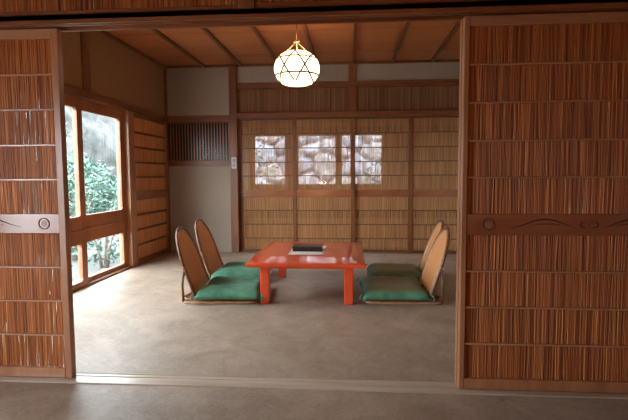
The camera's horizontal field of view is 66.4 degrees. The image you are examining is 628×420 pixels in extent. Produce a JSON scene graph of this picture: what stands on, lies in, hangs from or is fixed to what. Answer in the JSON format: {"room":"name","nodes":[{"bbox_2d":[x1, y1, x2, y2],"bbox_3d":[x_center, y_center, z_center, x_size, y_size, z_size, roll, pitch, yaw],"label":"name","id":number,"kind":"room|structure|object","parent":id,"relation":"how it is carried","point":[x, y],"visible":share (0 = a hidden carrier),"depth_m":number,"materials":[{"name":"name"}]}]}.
{"room":"japanese tatami room","nodes":[
{"label":"japanese tatami room","id":0,"kind":"room"},
{"bbox_2d":[8,31,164,114],"bbox_3d":[-2.212,-0.507,4.518,0.140,2.657,4.237,0,4,4],"label":"wall","id":1,"kind":"structure","parent":0,"point":[118,73],"depth_m":5.06,"materials":[{"name":"paint"}]},
{"bbox_2d":[0,28,75,377],"bbox_3d":[-1.744,-0.012,2.459,1.000,1.755,0.040,0,4,4],"label":"door","id":2,"kind":"structure","parent":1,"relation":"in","point":[50,169],"depth_m":2.43,"materials":[{"name":"brown wood"}]},
{"bbox_2d":[41,221,46,226],"bbox_3d":[-1.360,0.069,2.419,0.049,0.049,0.001,0,4,4],"label":"door handle","id":3,"kind":"object","parent":2,"relation":"on","point":[43,223],"depth_m":2.42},
{"bbox_2d":[2,78,88,306],"bbox_3d":[-2.196,-0.131,3.998,0.042,1.740,1.010,0,4,4],"label":"window","id":4,"kind":"structure","parent":1,"relation":"in","point":[78,231],"depth_m":4.41,"materials":[{"name":"brown wood"}]},
{"bbox_2d":[2,68,166,120],"bbox_3d":[-2.205,-1.078,4.475,0.162,0.072,4.037,0,4,4],"label":"trim","id":5,"kind":"structure","parent":1,"relation":"attached to","point":[83,94],"depth_m":4.89,"materials":[{"name":"red wood"}]},
{"bbox_2d":[80,31,90,91],"bbox_3d":[-2.148,-1.427,4.497,0.032,0.620,0.140,0,4,4],"label":"trim","id":6,"kind":"structure","parent":1,"relation":"attached to","point":[84,35],"depth_m":4.48,"materials":[{"name":"red wood"}]},
{"bbox_2d":[58,266,131,298],"bbox_3d":[-2.246,0.754,4.039,0.145,0.032,2.875,0,4,4],"label":"trim","id":7,"kind":"structure","parent":1,"relation":"attached to","point":[106,276],"depth_m":4.84,"materials":[{"name":"red wood"}]},
{"bbox_2d":[72,99,127,280],"bbox_3d":[-2.165,-0.200,4.933,0.042,1.740,0.945,0,4,4],"label":"window","id":8,"kind":"structure","parent":1,"relation":"in","point":[108,223],"depth_m":5.10,"materials":[{"name":"brown wood"}]},
{"bbox_2d":[115,111,137,266],"bbox_3d":[-2.135,-0.230,5.466,0.152,1.765,0.125,0,4,4],"label":"trim","id":9,"kind":"structure","parent":1,"relation":"attached to","point":[127,115],"depth_m":5.42,"materials":[{"name":"brown wood"}]},
{"bbox_2d":[98,31,166,69],"bbox_3d":[-2.134,-1.752,4.425,0.030,0.040,4.027,0,4,4],"label":"trim","id":10,"kind":"structure","parent":1,"relation":"attached to","point":[109,35],"depth_m":5.39,"materials":[{"name":"red wood"}]},
{"bbox_2d":[133,113,168,263],"bbox_3d":[-2.043,-0.273,6.022,0.040,1.755,1.000,0,4,4],"label":"door","id":11,"kind":"structure","parent":1,"relation":"in","point":[150,162],"depth_m":5.99,"materials":[{"name":"brown wood"}]},
{"bbox_2d":[164,69,170,251],"bbox_3d":[-1.996,-0.659,6.497,0.052,2.467,0.045,0,4,4],"label":"trim","id":12,"kind":"structure","parent":1,"relation":"attached to","point":[165,75],"depth_m":6.48,"materials":[{"name":"red wood"}]},
{"bbox_2d":[0,372,627,398],"bbox_3d":[0.220,0.871,2.371,5.320,0.016,0.120,0,4,4],"label":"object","id":13,"kind":"structure","parent":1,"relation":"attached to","point":[80,378],"depth_m":2.39,"materials":[{"name":"wood"}]},
{"bbox_2d":[457,11,627,392],"bbox_3d":[1.193,-0.012,2.234,1.000,1.755,0.036,0,4,4],"label":"door","id":14,"kind":"structure","parent":13,"relation":"on","point":[606,39],"depth_m":2.24,"materials":[{"name":"brown wood"}]},
{"bbox_2d":[485,221,491,227],"bbox_3d":[0.818,0.069,2.254,0.049,0.049,0.001,0,4,4],"label":"door handle","id":15,"kind":"object","parent":14,"relation":"on","point":[488,224],"depth_m":2.25,"materials":[{"name":"brown wood"}]},
{"bbox_2d":[168,123,173,159],"bbox_3d":[-2.080,-0.617,7.069,0.060,2.500,0.873,0,4,4],"label":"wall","id":16,"kind":"structure","parent":0,"point":[168,123],"depth_m":6.90,"materials":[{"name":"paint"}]},
{"bbox_2d":[242,121,249,243],"bbox_3d":[-1.053,-0.614,6.961,0.050,2.500,0.813,0,4,4],"label":"wall","id":17,"kind":"structure","parent":0,"point":[246,156],"depth_m":7.19,"materials":[{"name":"paint"}]},
{"bbox_2d":[228,66,240,251],"bbox_3d":[-1.063,-0.669,6.494,0.104,2.477,0.190,0,4,4],"label":"trim","id":18,"kind":"structure","parent":17,"relation":"attached to","point":[232,70],"depth_m":6.41,"materials":[{"name":"red wood"}]},
{"bbox_2d":[107,20,459,65],"bbox_3d":[-0.089,-1.787,4.238,4.337,0.034,4.209,0,4,4],"label":"ceiling","id":19,"kind":"structure","parent":0,"point":[422,40],"depth_m":5.29,"materials":[{"name":"brown wood"}]},
{"bbox_2d":[150,29,204,67],"bbox_3d":[-1.609,-1.758,4.385,0.034,0.032,4.027,0,4,4],"label":"trim","id":20,"kind":"structure","parent":19,"relation":"attached to","point":[159,33],"depth_m":5.36,"materials":[{"name":"brown wood"}]},
{"bbox_2d":[200,28,241,66],"bbox_3d":[-1.114,-1.758,4.347,0.034,0.032,4.027,0,4,4],"label":"trim","id":21,"kind":"structure","parent":19,"relation":"attached to","point":[206,31],"depth_m":5.33,"materials":[{"name":"brown wood"}]},
{"bbox_2d":[250,26,275,61],"bbox_3d":[-0.619,-1.758,4.310,0.034,0.032,4.027,0,4,4],"label":"trim","id":22,"kind":"structure","parent":19,"relation":"attached to","point":[254,28],"depth_m":5.18,"materials":[{"name":"brown wood"}]},
{"bbox_2d":[274,25,319,86],"bbox_3d":[-0.154,-1.445,4.274,0.406,0.649,0.406,0,4,4],"label":"paper lantern","id":23,"kind":"object","parent":19,"relation":"hanging from","point":[293,68],"visible":1,"depth_m":4.14,"materials":[{"name":"beige paper"}]},
{"bbox_2d":[353,23,357,63],"bbox_3d":[0.372,-1.758,4.235,0.034,0.032,4.027,0,4,4],"label":"trim","id":24,"kind":"structure","parent":19,"relation":"attached to","point":[355,24],"depth_m":5.22,"materials":[{"name":"brown wood"}]},
{"bbox_2d":[391,22,409,63],"bbox_3d":[0.867,-1.758,4.197,0.034,0.032,4.027,0,4,4],"label":"trim","id":25,"kind":"structure","parent":19,"relation":"attached to","point":[407,24],"depth_m":5.19,"materials":[{"name":"brown wood"}]},
{"bbox_2d":[431,20,460,62],"bbox_3d":[1.362,-1.758,4.160,0.034,0.032,4.027,0,4,4],"label":"trim","id":26,"kind":"structure","parent":19,"relation":"attached to","point":[456,27],"depth_m":5.18,"materials":[{"name":"brown wood"}]},
{"bbox_2d":[166,62,459,251],"bbox_3d":[0.076,-0.659,6.413,4.337,2.657,0.100,0,4,4],"label":"wall","id":27,"kind":"structure","parent":0,"point":[196,192],"depth_m":6.43,"materials":[{"name":"beige paint"}]},
{"bbox_2d":[167,115,228,123],"bbox_3d":[-1.554,-1.224,6.489,0.875,0.092,0.112,0,4,4],"label":"trim","id":28,"kind":"structure","parent":27,"relation":"attached to","point":[200,118],"depth_m":6.43,"materials":[{"name":"red wood"}]},
{"bbox_2d":[169,160,229,165],"bbox_3d":[-1.551,-0.636,6.532,0.875,0.081,0.112,0,4,4],"label":"trim","id":29,"kind":"structure","parent":27,"relation":"attached to","point":[171,162],"depth_m":6.47,"materials":[{"name":"red wood"}]},
{"bbox_2d":[170,122,229,159],"bbox_3d":[-1.563,-0.892,6.689,0.927,1.100,0.444,0,4,4],"label":"window","id":30,"kind":"structure","parent":27,"relation":"in","point":[191,141],"depth_m":6.85,"materials":[{"name":"brown wood"}]},
{"bbox_2d":[231,157,236,168],"bbox_3d":[-1.066,-0.627,6.393,0.066,0.150,0.017,0,4,4],"label":"light switch","id":31,"kind":"object","parent":27,"relation":"attached to","point":[233,159],"visible":1,"depth_m":6.39,"materials":[{"name":"white plastic"}]},
{"bbox_2d":[238,119,296,250],"bbox_3d":[-0.620,-0.329,6.488,0.785,1.783,0.026,0,4,4],"label":"door","id":32,"kind":"structure","parent":27,"relation":"in","point":[259,213],"depth_m":6.49,"materials":[{"name":"red wood"}]},
{"bbox_2d":[237,87,348,112],"bbox_3d":[-0.281,-1.452,6.356,1.476,0.328,0.030,0,4,4],"label":"wall panel","id":33,"kind":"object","parent":27,"relation":"attached to","point":[298,99],"depth_m":6.35,"materials":[{"name":"red wood"}]},
{"bbox_2d":[302,25,315,56],"bbox_3d":[-0.123,-1.758,4.272,0.034,0.032,4.027,0,4,4],"label":"trim","id":34,"kind":"structure","parent":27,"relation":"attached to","point":[305,29],"depth_m":5.07,"materials":[{"name":"brown wood"}]},
{"bbox_2d":[166,59,459,68],"bbox_3d":[0.064,-1.905,6.257,4.137,0.028,0.030,0,4,4],"label":"trim","id":35,"kind":"structure","parent":27,"relation":"attached to","point":[450,60],"depth_m":6.23,"materials":[{"name":"red wood"}]},
{"bbox_2d":[292,117,354,241],"bbox_3d":[0.131,-0.326,6.394,0.827,1.783,0.026,0,4,4],"label":"door","id":36,"kind":"structure","parent":27,"relation":"in","point":[338,131],"depth_m":6.38,"materials":[{"name":"red wood"}]},
{"bbox_2d":[237,110,458,118],"bbox_3d":[0.560,-1.254,6.323,3.158,0.072,0.180,0,4,4],"label":"trim","id":37,"kind":"structure","parent":27,"relation":"attached to","point":[402,113],"depth_m":6.25,"materials":[{"name":"red wood"}]},
{"bbox_2d":[237,79,458,88],"bbox_3d":[0.557,-1.648,6.291,3.158,0.062,0.125,0,4,4],"label":"trim","id":38,"kind":"structure","parent":27,"relation":"attached to","point":[432,81],"depth_m":6.23,"materials":[{"name":"red wood"}]},
{"bbox_2d":[240,251,456,253],"bbox_3d":[0.570,0.570,6.457,3.158,0.018,0.180,0,4,4],"label":"trim","id":39,"kind":"structure","parent":27,"relation":"attached to","point":[240,251],"depth_m":6.38,"materials":[{"name":"red wood"}]},
{"bbox_2d":[349,64,356,110],"bbox_3d":[0.508,-1.596,6.311,0.104,0.617,0.140,0,4,4],"label":"trim","id":40,"kind":"structure","parent":27,"relation":"attached to","point":[352,67],"depth_m":6.24,"materials":[{"name":"red wood"}]},
{"bbox_2d":[350,117,413,251],"bbox_3d":[0.900,-0.329,6.373,0.830,1.783,0.026,0,4,4],"label":"door","id":41,"kind":"structure","parent":27,"relation":"in","point":[394,213],"depth_m":6.37,"materials":[{"name":"red wood"}]},
{"bbox_2d":[357,84,458,110],"bbox_3d":[1.290,-1.452,6.238,1.468,0.328,0.030,0,4,4],"label":"trim","id":42,"kind":"structure","parent":27,"relation":"attached to","point":[401,97],"depth_m":6.24,"materials":[{"name":"red wood"}]},
{"bbox_2d":[407,116,458,252],"bbox_3d":[1.632,-0.326,6.281,0.794,1.783,0.026,0,4,4],"label":"door","id":43,"kind":"structure","parent":27,"relation":"in","point":[441,191],"depth_m":6.28,"materials":[{"name":"red wood"}]},
{"bbox_2d":[0,243,627,419],"bbox_3d":[0.245,0.905,2.708,5.520,0.120,9.500,0,4,4],"label":"floor","id":44,"kind":"structure","parent":0,"point":[135,320],"depth_m":2.80,"materials":[{"name":"beige concrete"}]},
{"bbox_2d":[175,226,260,303],"bbox_3d":[-0.799,0.442,4.141,0.729,0.604,0.588,0,4,0],"label":"chair","id":45,"kind":"object","parent":44,"relation":"on","point":[193,268],"visible":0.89,"depth_m":4.01,"materials":[{"name":"wood"}]},
{"bbox_2d":[190,276,270,299],"bbox_3d":[-0.696,0.655,4.156,0.594,0.086,0.677,0,4,0],"label":"floor cushion","id":46,"kind":"object","parent":45,"relation":"on","point":[218,287],"visible":0.92,"depth_m":3.92,"materials":[{"name":"green fabric"}]},
{"bbox_2d":[195,219,271,282],"bbox_3d":[-0.821,0.388,4.878,0.729,0.604,0.588,0,4,2],"label":"chair","id":47,"kind":"object","parent":44,"relation":"on","point":[206,243],"visible":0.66,"depth_m":4.85,"materials":[{"name":"wood"}]},
{"bbox_2d":[208,261,272,279],"bbox_3d":[-0.718,0.601,4.889,0.594,0.086,0.677,0,4,2],"label":"floor cushion","id":48,"kind":"object","parent":47,"relation":"on","point":[234,268],"visible":0.66,"depth_m":4.65,"materials":[{"name":"green fabric"}]},
{"bbox_2d":[245,242,364,304],"bbox_3d":[-0.026,0.548,4.407,0.953,0.345,1.230,0,4,4],"label":"table","id":49,"kind":"object","parent":44,"relation":"on","point":[347,256],"visible":0.92,"depth_m":3.93,"materials":[{"name":"paint"}]},
{"bbox_2d":[288,248,324,254],"bbox_3d":[-0.055,0.372,4.446,0.310,0.002,0.510,0,4,4],"label":"mat","id":50,"kind":"object","parent":49,"relation":"on","point":[291,252],"visible":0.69,"depth_m":4.26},
{"bbox_2d":[292,244,322,251],"bbox_3d":[-0.055,0.348,4.439,0.270,0.047,0.176,0,4,4],"label":"box","id":51,"kind":"object","parent":50,"relation":"on","point":[296,247],"visible":1,"depth_m":4.36,"materials":[{"name":"black paint"}]},
{"bbox_2d":[361,226,450,304],"bbox_3d":[0.774,0.437,4.089,0.729,0.604,0.588,0,4,3],"label":"chair","id":52,"kind":"object","parent":44,"relation":"on","point":[433,268],"visible":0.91,"depth_m":3.92,"materials":[{"name":"green fabric"},{"name":"light brown wood"},{"name":"dark wood"}]},
{"bbox_2d":[357,276,434,300],"bbox_3d":[0.674,0.651,4.111,0.594,0.086,0.677,0,4,3],"label":"floor cushion","id":53,"kind":"object","parent":52,"relation":"on","point":[373,287],"visible":0.98,"depth_m":3.88,"materials":[{"name":"green fabric"}]},
{"bbox_2d":[418,219,443,283],"bbox_3d":[0.896,0.390,4.728,0.729,0.604,0.588,0,4,6],"label":"chair","id":54,"kind":"object","parent":44,"relation":"on","point":[440,224],"visible":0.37,"depth_m":4.82,"materials":[{"name":"green fabric"},{"name":"light brown wood"},{"name":"dark wood"}]},
{"bbox_2d":[365,263,420,280],"bbox_3d":[0.796,0.603,4.754,0.594,0.086,0.677,0,4,6],"label":"floor cushion","id":55,"kind":"object","parent":54,"relation":"on","point":[375,269],"visible":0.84,"depth_m":4.61,"materials":[{"name":"green fabric"}]},
{"bbox_2d":[249,117,458,243],"bbox_3d":[0.143,-0.696,7.303,4.337,2.600,0.060,0,4,4],"label":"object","id":56,"kind":"structure","parent":0,"point":[331,120],"depth_m":7.25,"materials":[{"name":"brown wood"}]},
{"bbox_2d":[253,135,286,185],"bbox_3d":[-0.671,-0.759,7.349,0.503,0.768,0.062,0,4,4],"label":"window","id":57,"kind":"structure","parent":56,"relation":"in","point":[256,135],"depth_m":7.33,"materials":[{"name":"brown glass"}]},
{"bbox_2d":[297,134,336,184],"bbox_3d":[0.047,-0.759,7.295,0.599,0.768,0.062,0,4,4],"label":"window","id":58,"kind":"structure","parent":56,"relation":"in","point":[308,134],"depth_m":7.26,"materials":[{"name":"brown glass"}]},
{"bbox_2d":[341,134,382,184],"bbox_3d":[0.720,-0.759,7.244,0.633,0.768,0.062,0,4,4],"label":"window","id":59,"kind":"structure","parent":56,"relation":"in","point":[345,134],"depth_m":7.22,"materials":[{"name":"brown glass"}]},
{"bbox_3d":[0.253,-0.009,2.283,5.440,1.765,0.110,0,4,4],"label":"wall","id":60,"kind":"structure","parent":0,"visible":0},
{"bbox_2d":[0,0,238,16],"bbox_3d":[-1.398,-1.200,2.305,2.105,0.544,0.030,0,4,4],"label":"trim","id":61,"kind":"structure","parent":60,"relation":"attached to","point":[7,7],"depth_m":2.29,"materials":[{"name":"red wood"}]},
{"bbox_2d":[238,0,254,8],"bbox_3d":[-0.310,-1.291,2.226,0.075,0.724,0.080,0,4,4],"label":"trim","id":62,"kind":"structure","parent":60,"relation":"attached to","point":[243,4],"depth_m":2.21,"materials":[{"name":"red wood"}]},
{"bbox_2d":[0,0,627,31],"bbox_3d":[0.209,-0.911,2.236,5.320,0.041,0.127,0,4,4],"label":"door header beam","id":63,"kind":"structure","parent":60,"relation":"on","point":[443,11],"depth_m":2.23,"materials":[{"name":"red wood"}]},
{"bbox_2d":[255,0,503,7],"bbox_3d":[1.292,-1.200,2.101,3.140,0.544,0.030,0,4,4],"label":"trim","id":64,"kind":"structure","parent":60,"relation":"attached to","point":[258,3],"depth_m":2.20,"materials":[{"name":"red wood"}]},
{"label":"outside","id":65,"kind":"structure","parent":0,"visible":0},
{"bbox_2d":[23,200,119,284],"bbox_3d":[-9.415,0.891,8.114,60.000,0.220,50.000,0,4,4],"label":"garden","id":66,"kind":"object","parent":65,"point":[92,269],"depth_m":7.42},
{"bbox_2d":[16,99,69,148],"bbox_3d":[-8.660,-1.948,13.490,3.090,4.663,3.160,3,5,36],"label":"tree","id":67,"kind":"object","parent":66,"relation":"on","point":[67,128],"visible":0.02,"depth_m":14.03,"materials":[{"name":"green plant"}]},
{"bbox_2d":[27,247,77,279],"bbox_3d":[-3.321,0.566,5.823,0.910,0.707,0.878,-2,4,-20],"label":"plant","id":68,"kind":"object","parent":66,"relation":"on","point":[72,247],"visible":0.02,"depth_m":5.92,"materials":[{"name":"green plant"}]},
{"bbox_2d":[23,150,99,208],"bbox_3d":[-6.073,-0.508,11.387,2.099,2.070,2.159,0,4,4],"label":"shrub","id":69,"kind":"object","parent":66,"relation":"on","point":[71,155],"visible":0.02,"depth_m":11.38,"materials":[{"name":"green plant"}]},
{"bbox_2d":[28,163,117,260],"bbox_3d":[-3.749,0.032,7.535,1.398,1.528,1.464,0,4,4],"label":"shrub","id":70,"kind":"object","parent":66,"relation":"on","point":[99,206],"visible":0.28,"depth_m":7.46,"materials":[{"name":"green plant"}]},
{"bbox_2d":[28,153,117,212],"bbox_3d":[-4.618,-0.239,9.285,1.798,1.823,1.845,0,4,4],"label":"shrub","id":71,"kind":"object","parent":66,"relation":"on","point":[70,163],"visible":0.09,"depth_m":9.26,"materials":[{"name":"green plant"}]},
{"bbox_2d":[72,234,119,268],"bbox_3d":[-2.991,0.460,6.830,0.929,0.765,0.872,-2,5,-23],"label":"plant","id":72,"kind":"object","parent":66,"relation":"on","point":[107,248],"visible":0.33,"depth_m":6.79,"materials":[{"name":"green plant"}]},
{"bbox_2d":[112,178,117,205],"bbox_3d":[-3.930,-0.288,11.104,1.638,1.644,1.548,0,4,4],"label":"shrub","id":73,"kind":"object","parent":66,"relation":"on","point":[116,178],"visible":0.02,"depth_m":10.86,"materials":[{"name":"green plant"}]},
{"bbox_2d":[255,145,277,183],"bbox_3d":[-1.045,-0.250,8.723,0.802,1.879,0.832,-3,5,-29],"label":"shrub","id":74,"kind":"object","parent":66,"relation":"on","point":[260,145],"visible":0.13,"depth_m":8.63,"materials":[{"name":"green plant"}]},
{"bbox_2d":[255,135,380,183],"bbox_3d":[0.980,-0.873,9.638,7.504,3.200,1.059,0,4,4],"label":"stone wall","id":75,"kind":"structure","parent":66,"relation":"on","point":[303,137],"depth_m":9.70,"materials":[{"name":"grey stone"}]},
{"bbox_2d":[361,156,380,183],"bbox_3d":[1.289,-0.160,8.745,0.854,1.672,0.778,3,5,35],"label":"shrub","id":76,"kind":"object","parent":66,"relation":"on","point":[378,156],"visible":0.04,"depth_m":8.72,"materials":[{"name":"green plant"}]},
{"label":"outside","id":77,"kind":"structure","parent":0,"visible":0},
{"bbox_2d":[15,98,117,199],"bbox_3d":[-13.131,-4.343,21.081,5.456,9.000,30.000,0,4,4],"label":"wooded slope","id":78,"kind":"structure","parent":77,"point":[99,132],"depth_m":27.15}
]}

